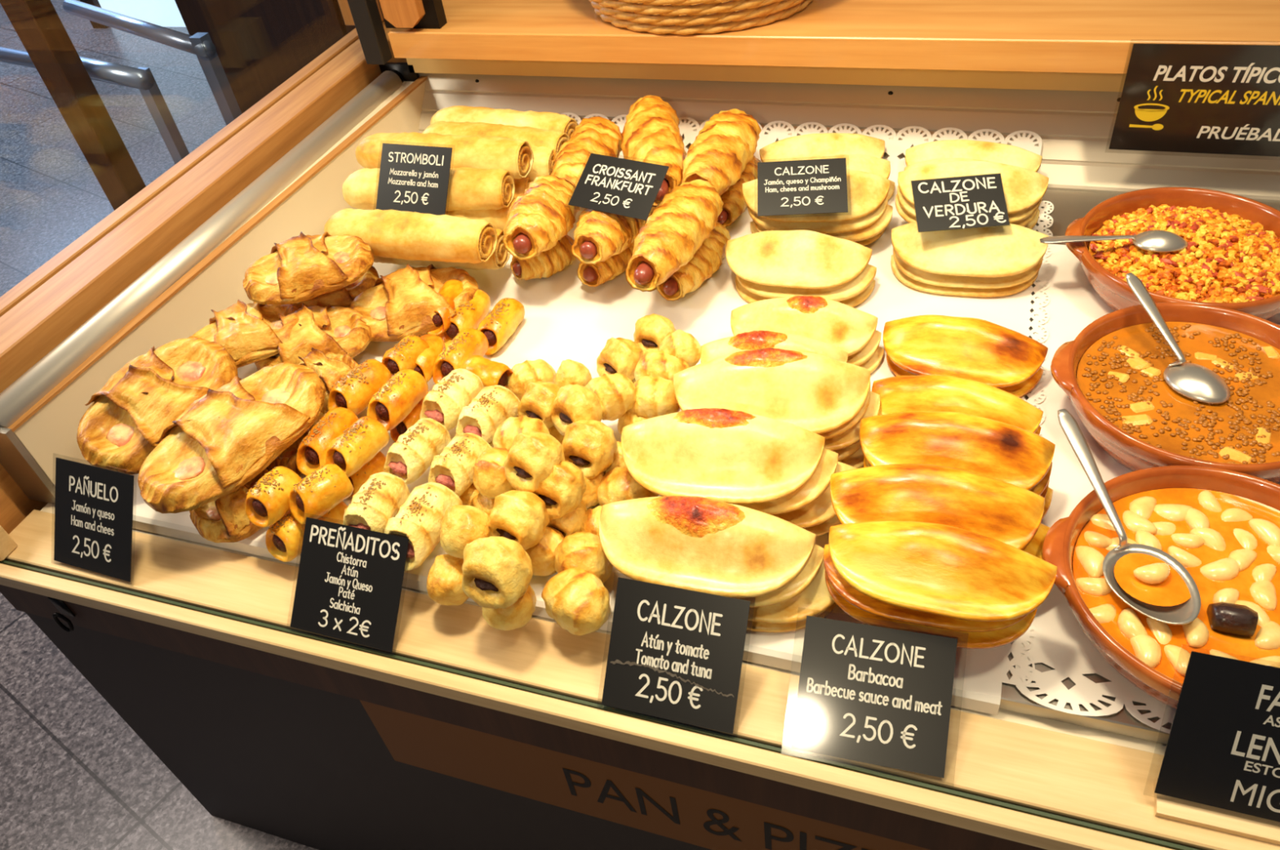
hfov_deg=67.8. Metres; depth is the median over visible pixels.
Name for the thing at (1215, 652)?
bean
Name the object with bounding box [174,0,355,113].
cabinet
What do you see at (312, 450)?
roll
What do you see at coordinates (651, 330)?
bun
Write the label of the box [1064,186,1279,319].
terracotta bowl
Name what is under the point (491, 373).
roll
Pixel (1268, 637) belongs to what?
bean
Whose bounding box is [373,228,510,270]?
roll
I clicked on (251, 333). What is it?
pastry
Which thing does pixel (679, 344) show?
bun
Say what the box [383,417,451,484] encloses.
roll
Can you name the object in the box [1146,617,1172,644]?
bean
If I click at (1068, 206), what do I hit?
steel tray
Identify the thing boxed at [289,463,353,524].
roll
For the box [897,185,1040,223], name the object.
calzone
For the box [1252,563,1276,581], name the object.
bean
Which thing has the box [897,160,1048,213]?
calzone
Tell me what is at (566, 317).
doily
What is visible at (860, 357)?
calzone
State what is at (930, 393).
calzone
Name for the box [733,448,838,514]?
calzone
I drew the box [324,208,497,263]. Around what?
roll
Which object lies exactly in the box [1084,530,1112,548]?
bean
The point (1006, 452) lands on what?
calzone
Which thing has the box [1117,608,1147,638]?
bean
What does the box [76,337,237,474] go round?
pastry
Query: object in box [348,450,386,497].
roll
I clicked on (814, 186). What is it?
price card
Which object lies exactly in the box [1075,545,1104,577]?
bean
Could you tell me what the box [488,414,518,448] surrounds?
roll
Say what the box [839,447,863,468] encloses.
calzone
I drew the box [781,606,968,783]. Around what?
price card
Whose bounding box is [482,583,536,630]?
bun
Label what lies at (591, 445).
bun
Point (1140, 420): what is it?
potato chunk
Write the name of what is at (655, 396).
bun
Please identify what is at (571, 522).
bun
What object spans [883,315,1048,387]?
calzone
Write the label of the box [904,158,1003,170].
calzone
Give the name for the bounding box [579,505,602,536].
bun
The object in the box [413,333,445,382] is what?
roll
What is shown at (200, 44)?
steel railing
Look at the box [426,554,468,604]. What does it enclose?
bun
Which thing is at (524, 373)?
bun
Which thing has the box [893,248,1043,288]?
calzone
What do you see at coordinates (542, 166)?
roll
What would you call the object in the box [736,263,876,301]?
calzone
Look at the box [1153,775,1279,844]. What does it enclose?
sign holder
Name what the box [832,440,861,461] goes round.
calzone
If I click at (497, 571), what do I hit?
bun
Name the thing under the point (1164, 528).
bean
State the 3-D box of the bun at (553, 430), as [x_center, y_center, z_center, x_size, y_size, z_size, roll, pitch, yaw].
[-0.095,0.001,1.087,0.048,0.048,0.054,-27,45,-19]
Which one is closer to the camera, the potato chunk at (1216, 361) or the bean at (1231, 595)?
the bean at (1231, 595)
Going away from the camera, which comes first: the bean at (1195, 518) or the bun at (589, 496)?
the bean at (1195, 518)
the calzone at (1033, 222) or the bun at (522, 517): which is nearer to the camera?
the bun at (522, 517)
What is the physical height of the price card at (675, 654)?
0.089 m
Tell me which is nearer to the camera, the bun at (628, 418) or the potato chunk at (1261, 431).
the potato chunk at (1261, 431)
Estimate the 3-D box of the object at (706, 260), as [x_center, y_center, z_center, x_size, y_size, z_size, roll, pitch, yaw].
[0.075,-0.231,1.299,0.072,0.063,0.166,19,49,27]
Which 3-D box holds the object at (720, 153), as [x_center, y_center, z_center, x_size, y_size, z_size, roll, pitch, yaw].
[0.114,-0.392,1.369,0.093,0.080,0.236,13,47,22]
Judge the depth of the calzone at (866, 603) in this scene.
0.80 m
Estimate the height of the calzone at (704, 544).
0.054 m
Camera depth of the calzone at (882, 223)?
1.29 m
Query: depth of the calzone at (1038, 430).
0.99 m
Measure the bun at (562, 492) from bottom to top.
0.055 m
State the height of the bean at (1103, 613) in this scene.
0.016 m
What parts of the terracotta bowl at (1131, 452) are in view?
handle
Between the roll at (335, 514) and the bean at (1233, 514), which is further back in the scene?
the roll at (335, 514)
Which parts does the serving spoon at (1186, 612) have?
handle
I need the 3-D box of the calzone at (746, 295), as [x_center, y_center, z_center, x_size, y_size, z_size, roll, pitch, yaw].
[0.212,-0.186,1.250,0.185,0.031,0.087,6,44,16]
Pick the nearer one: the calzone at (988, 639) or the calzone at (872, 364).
the calzone at (988, 639)
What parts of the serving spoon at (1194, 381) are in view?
handle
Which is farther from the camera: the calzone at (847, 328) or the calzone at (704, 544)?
the calzone at (847, 328)
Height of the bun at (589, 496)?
0.048 m
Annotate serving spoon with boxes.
[1039,230,1187,252]
[1057,408,1200,624]
[1125,272,1230,404]
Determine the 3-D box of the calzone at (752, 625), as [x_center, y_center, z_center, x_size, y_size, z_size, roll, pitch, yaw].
[0.093,0.148,0.902,0.194,0.040,0.084,5,44,15]
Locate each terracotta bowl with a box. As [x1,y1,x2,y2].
[1041,465,1279,708]
[1050,302,1279,482]
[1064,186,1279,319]
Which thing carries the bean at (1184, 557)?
in the broth at (1243, 648)
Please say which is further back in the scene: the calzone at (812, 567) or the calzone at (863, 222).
the calzone at (863, 222)
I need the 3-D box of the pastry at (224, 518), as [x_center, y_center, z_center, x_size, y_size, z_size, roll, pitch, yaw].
[-0.458,0.074,1.063,0.099,0.053,0.115,-31,47,-23]
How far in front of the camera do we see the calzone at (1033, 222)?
1.29 m
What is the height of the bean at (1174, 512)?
0.018 m
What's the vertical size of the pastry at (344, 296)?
0.058 m
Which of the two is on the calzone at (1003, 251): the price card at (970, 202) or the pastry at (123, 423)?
the price card at (970, 202)
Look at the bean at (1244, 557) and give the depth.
0.82 m
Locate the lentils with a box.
[1081,323,1279,463]
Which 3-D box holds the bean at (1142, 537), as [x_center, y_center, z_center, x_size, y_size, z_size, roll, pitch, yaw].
[0.452,0.109,0.844,0.021,0.018,0.036,3,44,12]
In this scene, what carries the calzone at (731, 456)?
on the calzone at (820, 481)
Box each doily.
[131,112,1053,715]
[1015,244,1279,733]
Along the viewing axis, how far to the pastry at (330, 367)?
1.13 m
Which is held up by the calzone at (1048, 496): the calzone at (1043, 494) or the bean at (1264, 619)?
the calzone at (1043, 494)
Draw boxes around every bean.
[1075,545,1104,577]
[1075,577,1112,595]
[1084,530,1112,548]
[1088,603,1115,622]
[1089,513,1115,530]
[1105,537,1137,551]
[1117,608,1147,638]
[1122,510,1157,534]
[1128,496,1156,519]
[1129,634,1161,667]
[1133,562,1169,583]
[1135,529,1162,550]
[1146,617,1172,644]
[1151,521,1175,535]
[1153,503,1192,520]
[1164,644,1190,675]
[1167,545,1201,567]
[1171,533,1204,548]
[1182,617,1208,647]
[1185,507,1209,528]
[1189,527,1226,551]
[1197,489,1222,511]
[1200,557,1239,580]
[1209,648,1238,659]
[1212,587,1239,603]
[1220,507,1252,521]
[1228,548,1257,571]
[1233,528,1257,550]
[1235,600,1270,626]
[1248,518,1279,546]
[1249,580,1277,610]
[1249,655,1279,667]
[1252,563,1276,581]
[1254,620,1279,649]
[1266,545,1279,563]
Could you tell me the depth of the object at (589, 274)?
1.30 m
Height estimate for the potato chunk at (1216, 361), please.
0.009 m
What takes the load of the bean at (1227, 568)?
in the broth at (1243, 648)
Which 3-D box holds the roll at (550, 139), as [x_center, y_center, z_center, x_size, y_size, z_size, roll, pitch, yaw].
[-0.241,-0.452,1.529,0.260,0.059,0.069,10,46,20]
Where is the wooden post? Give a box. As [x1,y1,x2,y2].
[0,0,146,210]
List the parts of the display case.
plate, panel, rail, rail, trim, corner post, panel, rail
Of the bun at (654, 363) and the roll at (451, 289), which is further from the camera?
the roll at (451, 289)
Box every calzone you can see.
[599,495,816,598]
[621,408,825,503]
[673,347,870,434]
[700,330,848,363]
[725,230,871,288]
[730,295,877,355]
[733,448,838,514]
[735,275,875,306]
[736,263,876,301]
[738,543,823,607]
[742,168,889,222]
[746,194,888,233]
[746,602,836,632]
[747,559,835,622]
[750,221,885,245]
[752,204,893,241]
[759,133,884,162]
[771,461,856,528]
[791,154,890,179]
[804,515,840,536]
[819,384,871,439]
[823,543,1027,631]
[824,391,879,450]
[825,573,1037,648]
[828,520,1057,622]
[830,463,1044,549]
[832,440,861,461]
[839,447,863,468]
[847,329,881,365]
[859,346,884,373]
[859,410,1055,490]
[863,455,1049,497]
[865,458,1052,495]
[871,374,1043,433]
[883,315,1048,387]
[886,354,1043,397]
[888,179,894,199]
[890,254,1039,297]
[891,221,1048,277]
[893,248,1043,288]
[895,194,1039,226]
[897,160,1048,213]
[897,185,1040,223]
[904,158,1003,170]
[905,139,1042,172]
[1021,523,1050,558]
[1024,209,1039,229]
[1035,426,1041,435]
[1041,486,1053,519]
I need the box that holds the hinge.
[378,62,419,82]
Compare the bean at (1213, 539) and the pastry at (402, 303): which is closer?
the bean at (1213, 539)
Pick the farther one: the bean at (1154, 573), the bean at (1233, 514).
the bean at (1233, 514)
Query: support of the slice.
in the broth at (1243, 648)
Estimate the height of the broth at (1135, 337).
0.002 m
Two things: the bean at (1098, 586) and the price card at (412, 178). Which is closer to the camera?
the bean at (1098, 586)
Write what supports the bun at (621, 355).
on the doily at (566, 317)
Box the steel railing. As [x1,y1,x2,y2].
[0,0,242,164]
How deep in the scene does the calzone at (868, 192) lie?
1.28 m
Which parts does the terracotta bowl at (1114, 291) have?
handle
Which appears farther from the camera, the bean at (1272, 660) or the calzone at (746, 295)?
the calzone at (746, 295)
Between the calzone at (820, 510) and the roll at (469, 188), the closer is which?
the calzone at (820, 510)
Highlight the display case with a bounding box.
[0,0,1279,849]
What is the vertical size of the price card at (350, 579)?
0.087 m
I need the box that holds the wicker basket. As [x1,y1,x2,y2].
[588,0,813,35]
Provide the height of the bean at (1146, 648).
0.018 m
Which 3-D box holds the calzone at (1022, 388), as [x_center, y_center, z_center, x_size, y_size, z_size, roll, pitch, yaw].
[0.368,-0.073,1.096,0.178,0.038,0.084,14,47,23]
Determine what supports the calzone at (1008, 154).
on the calzone
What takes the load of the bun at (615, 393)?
on the bun at (628, 418)
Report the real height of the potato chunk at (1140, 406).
0.009 m
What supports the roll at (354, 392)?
on the doily at (566, 317)
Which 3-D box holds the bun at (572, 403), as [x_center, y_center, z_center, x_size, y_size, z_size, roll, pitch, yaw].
[-0.068,-0.018,1.039,0.054,0.054,0.060,-35,48,-26]
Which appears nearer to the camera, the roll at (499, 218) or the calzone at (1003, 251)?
the calzone at (1003, 251)
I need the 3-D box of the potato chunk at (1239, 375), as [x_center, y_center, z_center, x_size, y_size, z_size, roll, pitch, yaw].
[0.631,-0.049,0.989,0.024,0.010,0.015,-9,42,0]
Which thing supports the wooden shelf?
attached to the display case
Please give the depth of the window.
4.50 m
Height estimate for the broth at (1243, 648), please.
0.002 m
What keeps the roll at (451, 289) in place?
on the pastry at (402, 303)
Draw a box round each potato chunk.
[1107,371,1129,382]
[1117,345,1139,356]
[1121,413,1153,426]
[1125,355,1151,370]
[1129,400,1155,413]
[1140,366,1160,377]
[1195,351,1217,359]
[1211,357,1233,369]
[1218,446,1251,462]
[1235,371,1258,381]
[1255,426,1271,444]
[1262,346,1279,358]
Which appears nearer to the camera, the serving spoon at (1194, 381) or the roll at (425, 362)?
the serving spoon at (1194, 381)
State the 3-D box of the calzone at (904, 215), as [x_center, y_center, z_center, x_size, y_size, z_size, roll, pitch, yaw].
[0.433,-0.292,1.267,0.186,0.033,0.087,8,45,17]
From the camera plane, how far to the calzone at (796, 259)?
1.22 m
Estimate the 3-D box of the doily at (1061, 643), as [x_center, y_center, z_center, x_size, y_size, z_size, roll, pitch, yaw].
[0.671,0.029,0.967,0.515,0.002,0.717,8,45,18]
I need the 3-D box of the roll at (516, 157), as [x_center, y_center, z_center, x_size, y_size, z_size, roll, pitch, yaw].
[-0.304,-0.408,1.437,0.288,0.059,0.073,8,45,17]
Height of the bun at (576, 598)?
0.051 m
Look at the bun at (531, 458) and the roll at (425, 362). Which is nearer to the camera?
the bun at (531, 458)
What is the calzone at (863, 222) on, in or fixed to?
on the calzone at (882, 223)
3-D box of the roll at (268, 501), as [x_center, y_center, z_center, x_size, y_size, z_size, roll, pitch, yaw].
[-0.388,0.074,1.002,0.043,0.040,0.060,13,47,22]
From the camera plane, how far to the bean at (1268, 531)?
0.84 m
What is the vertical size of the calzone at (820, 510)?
0.041 m
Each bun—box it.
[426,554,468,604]
[440,504,491,558]
[458,482,479,505]
[462,536,533,608]
[470,492,494,515]
[472,447,515,498]
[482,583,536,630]
[488,489,549,550]
[492,415,550,450]
[503,431,564,492]
[506,359,556,400]
[517,381,560,429]
[524,525,564,575]
[532,460,586,519]
[541,567,611,635]
[546,499,587,537]
[548,425,564,444]
[551,384,603,435]
[554,531,613,583]
[555,359,591,386]
[561,419,617,479]
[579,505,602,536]
[582,471,604,508]
[584,372,635,420]
[596,337,643,380]
[596,466,657,506]
[604,440,626,474]
[617,410,646,434]
[628,375,680,418]
[633,313,675,355]
[634,350,689,381]
[657,328,701,367]
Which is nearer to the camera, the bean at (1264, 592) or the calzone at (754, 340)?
the bean at (1264, 592)
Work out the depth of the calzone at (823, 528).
0.94 m
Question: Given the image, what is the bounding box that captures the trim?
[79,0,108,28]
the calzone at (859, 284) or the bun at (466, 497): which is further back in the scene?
the calzone at (859, 284)
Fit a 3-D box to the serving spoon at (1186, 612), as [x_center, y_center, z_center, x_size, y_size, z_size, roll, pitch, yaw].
[0.408,0.082,0.833,0.068,0.068,0.211,-18,43,-11]
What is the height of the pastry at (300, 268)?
0.058 m
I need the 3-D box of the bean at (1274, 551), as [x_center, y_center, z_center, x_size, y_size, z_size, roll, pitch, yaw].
[0.557,0.115,0.825,0.036,0.019,0.021,22,51,29]
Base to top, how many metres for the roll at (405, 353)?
0.038 m
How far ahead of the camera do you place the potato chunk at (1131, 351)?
1.03 m
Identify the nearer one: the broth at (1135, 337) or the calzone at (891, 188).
the broth at (1135, 337)
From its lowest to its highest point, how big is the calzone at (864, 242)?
0.033 m
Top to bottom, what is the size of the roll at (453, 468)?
0.041 m
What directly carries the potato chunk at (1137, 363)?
in the terracotta bowl at (1131, 452)
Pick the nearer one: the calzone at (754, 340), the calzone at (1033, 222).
the calzone at (754, 340)
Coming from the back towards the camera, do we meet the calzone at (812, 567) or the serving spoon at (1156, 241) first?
the serving spoon at (1156, 241)
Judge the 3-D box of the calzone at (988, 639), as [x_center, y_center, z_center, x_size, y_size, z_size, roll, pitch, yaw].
[0.246,0.145,0.821,0.182,0.037,0.074,10,46,19]
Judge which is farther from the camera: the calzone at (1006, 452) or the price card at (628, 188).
the price card at (628, 188)
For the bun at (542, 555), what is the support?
on the doily at (566, 317)
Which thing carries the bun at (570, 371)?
on the doily at (566, 317)
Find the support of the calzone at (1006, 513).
on the calzone at (1033, 547)
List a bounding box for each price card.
[53,457,133,582]
[289,516,408,652]
[375,142,452,215]
[568,153,669,220]
[601,577,750,733]
[757,157,851,216]
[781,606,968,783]
[911,173,1009,232]
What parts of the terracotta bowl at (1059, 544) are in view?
handle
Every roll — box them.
[244,466,301,527]
[265,509,305,561]
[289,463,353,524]
[296,406,358,475]
[317,500,347,524]
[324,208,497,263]
[324,416,389,477]
[327,359,391,415]
[342,167,515,210]
[342,471,410,533]
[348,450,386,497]
[355,132,533,178]
[366,368,428,431]
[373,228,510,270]
[382,334,429,377]
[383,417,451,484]
[384,482,462,570]
[390,391,428,442]
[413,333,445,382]
[419,368,484,431]
[422,120,569,165]
[426,279,462,335]
[427,432,492,496]
[430,105,577,137]
[432,328,488,383]
[438,288,490,346]
[444,197,515,230]
[455,385,519,443]
[459,355,512,388]
[477,297,524,355]
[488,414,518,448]
[513,177,532,198]
[526,145,554,182]
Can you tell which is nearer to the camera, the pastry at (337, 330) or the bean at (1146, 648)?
the bean at (1146, 648)
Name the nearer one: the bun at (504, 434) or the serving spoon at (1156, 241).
the bun at (504, 434)
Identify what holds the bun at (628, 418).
on the doily at (566, 317)
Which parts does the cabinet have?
door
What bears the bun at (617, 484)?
on the doily at (566, 317)
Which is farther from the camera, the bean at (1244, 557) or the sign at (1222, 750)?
the bean at (1244, 557)
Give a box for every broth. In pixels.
[1072,488,1279,683]
[1076,321,1279,463]
[1114,552,1191,605]
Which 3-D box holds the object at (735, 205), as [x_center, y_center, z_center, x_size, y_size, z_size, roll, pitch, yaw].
[0.144,-0.359,1.433,0.068,0.054,0.189,9,45,19]
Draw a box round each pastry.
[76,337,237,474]
[137,361,325,513]
[188,299,300,368]
[189,467,269,542]
[242,231,373,304]
[253,266,379,307]
[254,302,372,370]
[266,411,324,475]
[298,346,359,413]
[349,263,479,342]
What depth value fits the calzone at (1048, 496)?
0.94 m
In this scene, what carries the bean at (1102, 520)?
in the broth at (1243, 648)
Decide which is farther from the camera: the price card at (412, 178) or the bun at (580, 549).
the price card at (412, 178)
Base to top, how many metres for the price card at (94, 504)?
0.104 m
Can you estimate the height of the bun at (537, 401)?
0.055 m
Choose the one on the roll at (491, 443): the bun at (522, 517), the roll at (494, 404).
the roll at (494, 404)
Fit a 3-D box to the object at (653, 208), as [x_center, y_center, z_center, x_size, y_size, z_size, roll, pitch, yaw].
[0.033,-0.366,1.437,0.076,0.066,0.276,0,43,10]
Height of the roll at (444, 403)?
0.045 m
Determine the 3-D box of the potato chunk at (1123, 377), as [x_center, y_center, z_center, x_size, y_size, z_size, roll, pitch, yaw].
[0.506,-0.050,1.011,0.024,0.013,0.015,29,54,34]
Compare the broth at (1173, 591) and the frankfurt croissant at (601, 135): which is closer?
the broth at (1173, 591)
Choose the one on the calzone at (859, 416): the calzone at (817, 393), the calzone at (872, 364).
the calzone at (817, 393)
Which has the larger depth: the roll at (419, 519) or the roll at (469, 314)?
the roll at (469, 314)
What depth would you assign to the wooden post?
2.03 m
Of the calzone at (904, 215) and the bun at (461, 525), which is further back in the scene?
the calzone at (904, 215)
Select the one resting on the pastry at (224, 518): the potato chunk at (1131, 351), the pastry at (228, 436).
the pastry at (228, 436)
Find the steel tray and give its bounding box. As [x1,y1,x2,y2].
[999,189,1279,743]
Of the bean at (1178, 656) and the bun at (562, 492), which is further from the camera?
the bun at (562, 492)
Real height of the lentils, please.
0.004 m
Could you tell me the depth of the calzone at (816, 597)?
0.87 m
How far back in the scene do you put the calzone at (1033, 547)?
0.85 m
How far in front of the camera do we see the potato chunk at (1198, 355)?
1.01 m
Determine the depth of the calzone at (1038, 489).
0.92 m
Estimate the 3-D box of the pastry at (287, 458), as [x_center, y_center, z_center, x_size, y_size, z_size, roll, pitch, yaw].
[-0.408,0.000,1.138,0.089,0.053,0.129,4,44,14]
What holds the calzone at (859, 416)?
on the calzone at (851, 437)
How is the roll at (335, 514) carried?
on the doily at (566, 317)
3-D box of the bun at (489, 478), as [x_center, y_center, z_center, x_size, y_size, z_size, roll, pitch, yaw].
[-0.146,0.049,0.982,0.053,0.051,0.057,16,48,25]
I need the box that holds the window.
[97,0,186,26]
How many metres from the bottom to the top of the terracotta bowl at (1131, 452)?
0.069 m
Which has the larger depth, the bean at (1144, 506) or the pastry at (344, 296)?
the pastry at (344, 296)
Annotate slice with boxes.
[1206,601,1258,636]
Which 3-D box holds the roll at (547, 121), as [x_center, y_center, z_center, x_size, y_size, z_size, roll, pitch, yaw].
[-0.235,-0.498,1.593,0.269,0.058,0.069,11,46,20]
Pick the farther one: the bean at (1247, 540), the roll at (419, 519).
the roll at (419, 519)
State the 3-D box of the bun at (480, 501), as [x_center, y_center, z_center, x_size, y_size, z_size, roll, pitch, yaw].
[-0.156,0.090,1.001,0.048,0.048,0.054,-19,44,-12]
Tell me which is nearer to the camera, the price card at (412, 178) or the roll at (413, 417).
the roll at (413, 417)
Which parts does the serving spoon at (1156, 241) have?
handle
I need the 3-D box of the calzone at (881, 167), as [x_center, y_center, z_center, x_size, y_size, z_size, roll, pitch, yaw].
[0.273,-0.362,1.372,0.182,0.034,0.085,-3,43,6]
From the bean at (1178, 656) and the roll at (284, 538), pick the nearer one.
the bean at (1178, 656)
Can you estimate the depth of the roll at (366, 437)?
1.03 m
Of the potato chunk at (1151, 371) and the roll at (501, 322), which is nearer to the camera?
the potato chunk at (1151, 371)
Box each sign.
[1104,44,1279,156]
[1154,650,1279,822]
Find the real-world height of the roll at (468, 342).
0.040 m
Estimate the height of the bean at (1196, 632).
0.016 m
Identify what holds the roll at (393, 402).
on the roll at (413, 417)
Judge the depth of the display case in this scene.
1.13 m
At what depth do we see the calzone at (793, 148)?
1.42 m
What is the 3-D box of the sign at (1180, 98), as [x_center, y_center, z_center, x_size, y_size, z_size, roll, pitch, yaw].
[0.743,-0.412,1.211,0.248,0.152,0.003,8,45,18]
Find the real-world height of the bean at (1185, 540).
0.013 m
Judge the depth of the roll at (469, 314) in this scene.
1.26 m
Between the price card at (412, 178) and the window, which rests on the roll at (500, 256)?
the price card at (412, 178)
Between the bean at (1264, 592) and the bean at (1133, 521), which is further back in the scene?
the bean at (1133, 521)
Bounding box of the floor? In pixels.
[0,0,318,849]
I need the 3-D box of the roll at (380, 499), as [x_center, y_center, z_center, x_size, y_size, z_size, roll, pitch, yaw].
[-0.273,0.087,0.975,0.052,0.044,0.078,10,46,19]
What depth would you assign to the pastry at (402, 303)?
1.25 m
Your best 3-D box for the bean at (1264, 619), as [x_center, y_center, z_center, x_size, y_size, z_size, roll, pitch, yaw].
[0.507,0.157,0.789,0.021,0.017,0.037,-27,45,-20]
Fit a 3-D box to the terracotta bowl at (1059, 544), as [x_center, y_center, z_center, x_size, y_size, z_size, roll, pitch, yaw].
[0.493,0.150,0.814,0.260,0.069,0.260,-22,44,-14]
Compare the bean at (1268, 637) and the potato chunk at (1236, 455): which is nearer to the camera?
the bean at (1268, 637)
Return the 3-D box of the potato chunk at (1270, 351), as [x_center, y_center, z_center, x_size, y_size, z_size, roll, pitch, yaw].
[0.669,-0.076,1.012,0.014,0.010,0.023,-2,43,8]
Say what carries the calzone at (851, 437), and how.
on the calzone at (843, 453)
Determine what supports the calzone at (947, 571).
on the calzone at (866, 603)
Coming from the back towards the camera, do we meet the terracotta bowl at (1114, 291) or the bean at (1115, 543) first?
the terracotta bowl at (1114, 291)
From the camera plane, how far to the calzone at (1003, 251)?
1.20 m
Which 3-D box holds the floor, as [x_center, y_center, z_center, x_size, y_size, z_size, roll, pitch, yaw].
[-1.415,-0.980,3.399,11.000,0.001,9.000,8,45,18]
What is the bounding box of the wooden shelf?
[387,0,1279,73]
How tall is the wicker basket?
0.135 m

